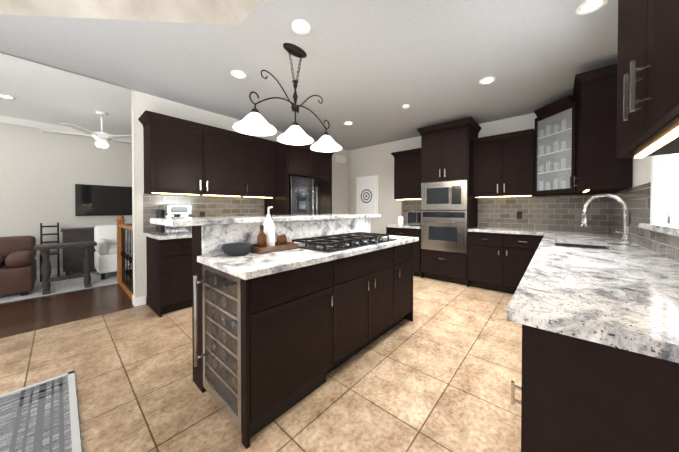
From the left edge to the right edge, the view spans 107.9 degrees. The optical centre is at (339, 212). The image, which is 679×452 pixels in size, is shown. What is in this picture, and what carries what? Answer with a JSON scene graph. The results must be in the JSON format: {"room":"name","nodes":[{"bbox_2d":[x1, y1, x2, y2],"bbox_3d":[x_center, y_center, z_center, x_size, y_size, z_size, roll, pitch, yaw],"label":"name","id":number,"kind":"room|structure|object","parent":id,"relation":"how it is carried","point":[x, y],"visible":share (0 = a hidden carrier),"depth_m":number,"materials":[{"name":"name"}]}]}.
{"room":"kitchen","nodes":[
{"label":"kitchen","id":0,"kind":"room"},
{"bbox_2d":[0,122,131,270],"bbox_3d":[-4.305,-0.323,5.856,0.140,2.950,10.440,1,1,41],"label":"wall","id":1,"kind":"structure","parent":0,"point":[42,174],"depth_m":4.57,"materials":[{"name":"paint"}]},
{"bbox_2d":[0,115,131,142],"bbox_3d":[-4.174,-1.577,5.821,0.085,0.100,10.300,1,1,41],"label":"crown molding","id":2,"kind":"structure","parent":1,"relation":"attached to","point":[29,123],"depth_m":4.48,"materials":[{"name":"white"}]},
{"bbox_2d":[37,268,95,276],"bbox_3d":[-4.201,1.097,5.873,0.014,0.110,10.300,1,1,41],"label":"baseboard","id":3,"kind":"structure","parent":1,"relation":"attached to","point":[53,271],"depth_m":4.62,"materials":[{"name":"white"}]},
{"bbox_2d":[75,184,131,215],"bbox_3d":[-4.794,-0.240,5.155,0.048,0.620,0.980,1,1,41],"label":"television","id":4,"kind":"object","parent":1,"relation":"attached to","point":[97,200],"visible":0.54,"depth_m":5.06,"materials":[{"name":"black plastic"}]},
{"bbox_2d":[0,269,146,337],"bbox_3d":[-3.044,1.193,4.854,3.100,0.060,10.300,1,1,41],"label":"floor","id":5,"kind":"structure","parent":0,"point":[27,315],"depth_m":3.04,"materials":[{"name":"brown wood"}]},
{"bbox_2d":[0,269,128,302],"bbox_3d":[-5.279,1.174,3.392,1.580,0.010,3.550,1,1,41],"label":"area rug","id":6,"kind":"object","parent":5,"relation":"on","point":[64,286],"depth_m":3.98,"materials":[{"name":"grey carpet"}]},
{"bbox_2d":[0,236,36,295],"bbox_3d":[-5.179,0.782,3.153,0.860,0.800,1.630,1,1,41],"label":"sofa","id":7,"kind":"object","parent":6,"relation":"on","point":[18,272],"visible":1,"depth_m":3.45,"materials":[{"name":"leather"}]},
{"bbox_2d":[39,223,59,281],"bbox_3d":[-5.043,0.679,4.304,0.340,0.980,0.220,1,1,41],"label":"chair","id":8,"kind":"object","parent":6,"relation":"on","point":[52,252],"visible":0.75,"depth_m":4.32,"materials":[{"name":"black wood"}]},
{"bbox_2d":[34,241,96,294],"bbox_3d":[-4.122,0.825,3.748,0.340,0.700,0.620,1,1,41],"label":"console table","id":9,"kind":"object","parent":6,"relation":"on","point":[46,266],"visible":1,"depth_m":3.65,"materials":[{"name":"grey wood"}]},
{"bbox_2d":[61,227,95,275],"bbox_3d":[-4.678,0.732,4.976,0.440,0.860,1.230,1,1,41],"label":"media console","id":10,"kind":"object","parent":5,"relation":"on","point":[73,258],"visible":0.31,"depth_m":4.52,"materials":[{"name":"grey wood"}]},
{"bbox_2d":[94,225,131,279],"bbox_3d":[-4.104,0.705,4.690,0.720,0.920,0.740,1,1,41],"label":"armchair","id":11,"kind":"object","parent":5,"relation":"on","point":[105,252],"visible":0.48,"depth_m":4.35,"materials":[{"name":"fabric"}]},
{"bbox_2d":[116,215,132,298],"bbox_3d":[-3.113,0.622,3.643,1.230,1.110,0.110,1,1,41],"label":"stair railing","id":12,"kind":"object","parent":5,"relation":"on","point":[123,249],"visible":0.62,"depth_m":3.49,"materials":[{"name":"brown wood"}]},
{"bbox_2d":[132,90,347,303],"bbox_3d":[-0.580,-0.318,5.439,0.140,2.950,6.140,1,1,41],"label":"wall","id":13,"kind":"structure","parent":0,"point":[143,102],"depth_m":3.27,"materials":[{"name":"paint"}]},
{"bbox_2d":[131,90,135,297],"bbox_3d":[-2.612,-0.223,3.135,0.148,2.590,0.004,1,1,41],"label":"trim","id":14,"kind":"structure","parent":13,"relation":"attached to","point":[133,196],"depth_m":3.12,"materials":[{"name":"paint"}]},
{"bbox_2d":[143,194,263,232],"bbox_3d":[-1.929,0.006,3.801,0.008,0.503,1.734,1,1,41],"label":"tile backsplash","id":15,"kind":"structure","parent":13,"relation":"attached to","point":[213,206],"depth_m":3.70,"materials":[{"name":"grey tile"}]},
{"bbox_2d":[335,155,345,162],"bbox_3d":[0.027,-1.289,5.999,0.013,0.160,0.360,1,1,41],"label":"air vent","id":16,"kind":"object","parent":13,"relation":"in","point":[339,158],"visible":1,"depth_m":5.99,"materials":[{"name":"white metal"}]},
{"bbox_2d":[0,276,521,451],"bbox_3d":[-0.208,1.221,2.354,4.460,0.060,10.300,1,1,41],"label":"floor","id":17,"kind":"structure","parent":0,"point":[441,371],"depth_m":1.72,"materials":[{"name":"beige tile"}]},
{"bbox_2d":[0,371,82,451],"bbox_3d":[-1.897,1.205,0.476,1.950,0.012,1.950,1,1,41],"label":"area rug","id":18,"kind":"object","parent":17,"relation":"on","point":[42,416],"visible":1,"depth_m":1.43,"materials":[{"name":"grey fabric"}]},
{"bbox_2d":[138,110,276,317],"bbox_3d":[-1.697,-0.003,3.570,0.656,2.360,1.775,1,1,41],"label":"upper cabinet","id":19,"kind":"object","parent":17,"relation":"on","point":[184,157],"visible":0.69,"depth_m":3.16,"materials":[{"name":"black wood"}]},
{"bbox_2d":[145,230,191,239],"bbox_3d":[-1.683,0.282,3.601,0.639,0.040,1.715,1,1,41],"label":"countertop","id":20,"kind":"structure","parent":19,"relation":"on","point":[158,236],"depth_m":2.90,"materials":[{"name":"white stone"}]},
{"bbox_2d":[156,204,191,234],"bbox_3d":[-2.103,0.086,3.125,0.422,0.360,0.290,1,1,41],"label":"coffee machine","id":21,"kind":"object","parent":20,"relation":"on","point":[167,211],"visible":0.81,"depth_m":3.01,"materials":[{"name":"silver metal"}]},
{"bbox_2d":[264,141,334,215],"bbox_3d":[-0.714,-0.015,4.646,0.708,2.360,1.130,1,1,41],"label":"tall cabinet","id":22,"kind":"object","parent":17,"relation":"on","point":[300,160],"visible":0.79,"depth_m":4.21,"materials":[{"name":"black wood"}]},
{"bbox_2d":[192,218,417,448],"bbox_3d":[-0.195,0.634,2.290,1.036,1.115,1.930,1,1,41],"label":"kitchen island","id":23,"kind":"object","parent":17,"relation":"on","point":[311,320],"depth_m":1.65,"materials":[{"name":"black wood"}]},
{"bbox_2d":[193,264,241,432],"bbox_3d":[-0.533,0.740,1.655,0.518,0.816,0.650,1,1,41],"label":"wine cooler","id":24,"kind":"object","parent":23,"relation":"in","point":[221,309],"visible":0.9,"depth_m":1.47,"materials":[{"name":"silver metal"}]},
{"bbox_2d":[150,214,380,225],"bbox_3d":[-0.426,0.054,2.487,0.540,0.040,2.290,1,1,41],"label":"island countertop","id":25,"kind":"structure","parent":23,"relation":"on","point":[275,218],"depth_m":1.83,"materials":[{"name":"white stone"}]},
{"bbox_2d":[194,238,417,281],"bbox_3d":[-0.033,0.297,2.142,0.630,0.040,1.990,1,1,41],"label":"island countertop","id":26,"kind":"structure","parent":23,"relation":"on","point":[245,275],"depth_m":1.48,"materials":[{"name":"white stone"}]},
{"bbox_2d":[222,242,252,255],"bbox_3d":[-0.682,0.248,1.655,0.196,0.068,0.196,1,1,41],"label":"bowl","id":27,"kind":"object","parent":26,"relation":"on","point":[237,249],"visible":1,"depth_m":1.59,"materials":[{"name":"black ceramic"}]},
{"bbox_2d":[251,242,297,253],"bbox_3d":[-0.505,0.260,1.848,0.210,0.040,0.325,1,1,41],"label":"wood tray","id":28,"kind":"object","parent":26,"relation":"on","point":[275,248],"visible":0.58,"depth_m":1.75,"materials":[{"name":"brown wood"}]},
{"bbox_2d":[257,225,266,247],"bbox_3d":[-0.555,0.181,1.768,0.064,0.175,0.064,1,1,41],"label":"bottle","id":29,"kind":"object","parent":28,"relation":"on","point":[262,239],"visible":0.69,"depth_m":1.75,"materials":[{"name":"brown glass"}]},
{"bbox_2d":[263,206,274,246],"bbox_3d":[-0.532,0.112,1.854,0.092,0.311,0.092,1,1,41],"label":"pump bottle","id":30,"kind":"object","parent":28,"relation":"on","point":[269,227],"visible":0.71,"depth_m":1.82,"materials":[{"name":"white plastic"}]},
{"bbox_2d":[277,233,286,245],"bbox_3d":[-0.452,0.216,1.931,0.076,0.100,0.076,1,1,41],"label":"jar","id":31,"kind":"object","parent":28,"relation":"on","point":[281,238],"visible":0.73,"depth_m":1.90,"materials":[{"name":"orange glass"}]},
{"bbox_2d":[292,232,396,252],"bbox_3d":[0.068,0.249,2.226,0.480,0.054,0.970,1,1,41],"label":"gas cooktop","id":32,"kind":"object","parent":26,"relation":"in","point":[330,244],"visible":1,"depth_m":2.06,"materials":[{"name":"black metal"}]},
{"bbox_2d":[289,175,330,214],"bbox_3d":[-0.708,0.278,4.611,0.751,1.775,0.950,1,1,41],"label":"refrigerator","id":33,"kind":"object","parent":17,"relation":"on","point":[309,196],"visible":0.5,"depth_m":4.33,"materials":[{"name":"black"}]},
{"bbox_2d":[386,227,421,277],"bbox_3d":[1.370,0.726,4.834,0.680,0.874,0.620,1,1,41],"label":"base cabinet","id":34,"kind":"object","parent":17,"relation":"on","point":[417,251],"depth_m":4.45,"materials":[{"name":"black wood"}]},
{"bbox_2d":[386,224,420,228],"bbox_3d":[1.365,0.269,4.819,0.686,0.040,0.639,1,1,41],"label":"countertop","id":35,"kind":"structure","parent":34,"relation":"on","point":[406,226],"depth_m":4.65,"materials":[{"name":"white stone"}]},
{"bbox_2d":[398,216,403,224],"bbox_3d":[1.217,0.164,4.912,0.108,0.165,0.110,1,1,41],"label":"canister","id":36,"kind":"object","parent":35,"relation":"on","point":[400,220],"visible":1,"depth_m":4.87,"materials":[{"name":"white ceramic"}]},
{"bbox_2d":[407,210,420,225],"bbox_3d":[1.512,0.106,4.754,0.290,0.284,0.407,1,1,41],"label":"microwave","id":37,"kind":"object","parent":35,"relation":"on","point":[413,217],"visible":0.67,"depth_m":4.62,"materials":[{"name":"silver metal"}]},
{"bbox_2d":[422,249,465,284],"bbox_3d":[1.915,0.911,4.342,0.728,0.515,0.600,1,1,41],"label":"base cabinet","id":38,"kind":"object","parent":17,"relation":"on","point":[437,265],"depth_m":4.11,"materials":[{"name":"black wood"}]},
{"bbox_2d":[421,211,466,253],"bbox_3d":[1.877,0.309,4.292,0.742,0.676,0.636,1,1,41],"label":"wall oven","id":39,"kind":"object","parent":38,"relation":"in","point":[445,231],"visible":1,"depth_m":4.07,"materials":[{"name":"silver metal"}]},
{"bbox_2d":[466,229,543,293],"bbox_3d":[2.556,0.738,3.789,0.918,0.874,0.620,1,1,41],"label":"base cabinet","id":40,"kind":"object","parent":17,"relation":"on","point":[499,262],"depth_m":3.60,"materials":[{"name":"black wood"}]},
{"bbox_2d":[468,227,547,234],"bbox_3d":[2.538,0.280,3.773,0.905,0.040,0.657,1,1,41],"label":"countertop","id":41,"kind":"structure","parent":40,"relation":"on","point":[476,229],"depth_m":3.60,"materials":[{"name":"white stone"}]},
{"bbox_2d":[511,0,678,451],"bbox_3d":[1.728,-0.097,1.650,0.639,2.590,3.666,1,1,41],"label":"tall cabinet","id":42,"kind":"object","parent":17,"relation":"on","point":[579,395],"visible":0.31,"depth_m":0.69,"materials":[{"name":"black wood"}]},
{"bbox_2d":[507,230,678,362],"bbox_3d":[2.052,0.395,2.023,0.637,0.231,3.927,1,1,41],"label":"countertop","id":43,"kind":"structure","parent":42,"relation":"on","point":[604,288],"depth_m":0.88,"materials":[{"name":"white stone"}]},
{"bbox_2d":[581,193,630,246],"bbox_3d":[2.219,0.060,2.062,0.292,0.436,0.122,1,1,41],"label":"kitchen faucet","id":44,"kind":"object","parent":43,"relation":"on","point":[625,238],"visible":1,"depth_m":2.02,"materials":[{"name":"silver metal"}]},
{"bbox_2d":[0,0,617,150],"bbox_3d":[-1.319,-1.660,3.301,7.700,0.280,10.300,1,1,41],"label":"ceiling","id":45,"kind":"structure","parent":0,"point":[369,69],"depth_m":2.45,"materials":[{"name":"paint"}]},
{"bbox_2d":[0,94,15,99],"bbox_3d":[-4.613,-1.596,3.421,0.170,0.009,0.170,1,1,41],"label":"recessed light","id":46,"kind":"object","parent":45,"relation":"in","point":[7,97],"visible":1,"depth_m":3.43,"materials":[{"name":"white"}]},
{"bbox_2d":[40,111,131,147],"bbox_3d":[-3.873,-1.322,4.027,1.236,0.569,1.294,1,1,41],"label":"room ceiling fan","id":47,"kind":"object","parent":45,"relation":"hanging from","point":[102,138],"visible":0.96,"depth_m":3.92,"materials":[{"name":"white plastic"}]},
{"bbox_2d":[231,70,246,78],"bbox_3d":[-1.104,-1.508,2.714,0.170,0.009,0.170,1,1,41],"label":"recessed light","id":48,"kind":"object","parent":45,"relation":"in","point":[237,74],"visible":1,"depth_m":2.71,"materials":[{"name":"white"}]},
{"bbox_2d":[233,43,341,151],"bbox_3d":[-0.412,-1.089,2.309,0.336,0.837,1.156,1,1,41],"label":"pendant chandelier","id":49,"kind":"object","parent":45,"relation":"hanging from","point":[254,122],"visible":1,"depth_m":2.26,"materials":[{"name":"white glass"}]},
{"bbox_2d":[292,19,310,34],"bbox_3d":[-0.308,-1.489,1.999,0.150,0.031,0.150,1,1,41],"label":"recessed light","id":50,"kind":"object","parent":45,"relation":"attached to","point":[301,27],"visible":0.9,"depth_m":1.97,"materials":[{"name":"white plastic"}]},
{"bbox_2d":[343,121,352,124],"bbox_3d":[0.153,-1.525,4.246,0.170,0.009,0.170,1,1,41],"label":"recessed light","id":51,"kind":"object","parent":45,"relation":"in","point":[348,123],"visible":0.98,"depth_m":4.25,"materials":[{"name":"white"}]},
{"bbox_2d":[402,104,409,108],"bbox_3d":[0.949,-1.506,3.531,0.100,0.031,0.100,1,1,41],"label":"recessed light","id":52,"kind":"object","parent":45,"relation":"attached to","point":[405,106],"visible":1,"depth_m":3.50,"materials":[{"name":"white plastic"}]},
{"bbox_2d":[479,77,495,84],"bbox_3d":[1.700,-1.509,2.841,0.170,0.009,0.170,1,1,41],"label":"recessed light","id":53,"kind":"object","parent":45,"relation":"in","point":[486,80],"visible":0.98,"depth_m":2.83,"materials":[{"name":"white"}]},
{"bbox_2d":[576,0,607,14],"bbox_3d":[1.830,-1.498,1.794,0.170,0.009,0.170,1,1,41],"label":"recessed light","id":54,"kind":"object","parent":45,"relation":"in","point":[587,7],"visible":1,"depth_m":1.80,"materials":[{"name":"white"}]},
{"bbox_2d":[348,113,595,233],"bbox_3d":[1.956,-0.311,4.815,4.490,2.950,0.140,1,1,41],"label":"wall","id":55,"kind":"structure","parent":0,"point":[378,160],"depth_m":5.53,"materials":[{"name":"paint"}]},
{"bbox_2d":[356,175,377,213],"bbox_3d":[0.645,-0.378,5.853,0.610,0.940,0.035,1,1,41],"label":"framed picture","id":56,"kind":"object","parent":55,"relation":"attached to","point":[366,194],"visible":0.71,"depth_m":5.82,"materials":[{"name":"white paper"}]},
{"bbox_2d":[394,153,421,199],"bbox_3d":[1.470,-0.692,4.911,0.668,0.870,0.350,1,1,41],"label":"upper cabinet","id":57,"kind":"object","parent":55,"relation":"attached to","point":[407,166],"depth_m":4.81,"materials":[{"name":"black wood"}]},
{"bbox_2d":[422,121,477,184],"bbox_3d":[1.915,-0.951,4.322,0.728,0.860,0.600,1,1,41],"label":"upper cabinet","id":58,"kind":"object","parent":55,"relation":"attached to","point":[448,153],"depth_m":4.04,"materials":[{"name":"black wood"}]},
{"bbox_2d":[421,180,467,209],"bbox_3d":[1.853,-0.275,4.258,0.742,0.474,0.528,1,1,41],"label":"built-in microwave","id":59,"kind":"object","parent":58,"relation":"in","point":[447,195],"visible":0.98,"depth_m":4.07,"materials":[{"name":"silver metal"}]},
{"bbox_2d":[470,133,534,196],"bbox_3d":[2.595,-0.682,3.918,0.781,0.870,0.350,1,1,41],"label":"upper cabinet","id":60,"kind":"object","parent":55,"relation":"attached to","point":[500,165],"depth_m":3.76,"materials":[{"name":"black wood"}]},
{"bbox_2d":[402,195,606,231],"bbox_3d":[2.447,0.001,4.287,2.990,0.503,0.008,1,1,41],"label":"tile backsplash","id":61,"kind":"structure","parent":55,"relation":"attached to","point":[564,212],"depth_m":3.75,"materials":[{"name":"grey tile"}]},
{"bbox_2d":[517,211,521,218],"bbox_3d":[2.854,0.046,3.921,0.075,0.115,0.004,1,1,41],"label":"electrical outlet","id":62,"kind":"object","parent":61,"relation":"attached to","point":[519,214],"visible":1,"depth_m":3.92,"materials":[{"name":"black plastic"}]},
{"bbox_2d":[633,156,678,226],"bbox_3d":[0.879,-0.260,0.093,0.140,2.950,8.650,1,1,41],"label":"wall","id":63,"kind":"structure","parent":0,"point":[641,171],"depth_m":2.05,"materials":[{"name":"paint"}]},
{"bbox_2d":[534,95,618,195],"bbox_3d":[3.039,-0.824,3.235,0.779,1.170,0.786,1,1,41],"label":"upper cabinet","id":64,"kind":"object","parent":63,"relation":"attached to","point":[556,150],"visible":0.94,"depth_m":3.17,"materials":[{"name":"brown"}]},
{"bbox_2d":[607,182,678,261],"bbox_3d":[2.301,0.028,1.821,0.008,0.503,3.900,1,1,41],"label":"tile backsplash","id":65,"kind":"structure","parent":63,"relation":"attached to","point":[637,199],"depth_m":2.07,"materials":[{"name":"grey tile"}]},
{"bbox_2d":[638,223,678,236],"bbox_3d":[1.897,0.103,1.372,0.120,0.040,1.190,1,1,41],"label":"window sill","id":66,"kind":"structure","parent":63,"relation":"attached to","point":[667,229],"depth_m":1.47,"materials":[{"name":"white stone"}]},
{"bbox_2d":[650,153,678,224],"bbox_3d":[1.936,-0.503,1.331,0.115,1.170,1.170,1,1,41],"label":"window","id":67,"kind":"structure","parent":63,"relation":"in","point":[664,198],"depth_m":1.72,"materials":[{"name":"white glass"}]}
]}

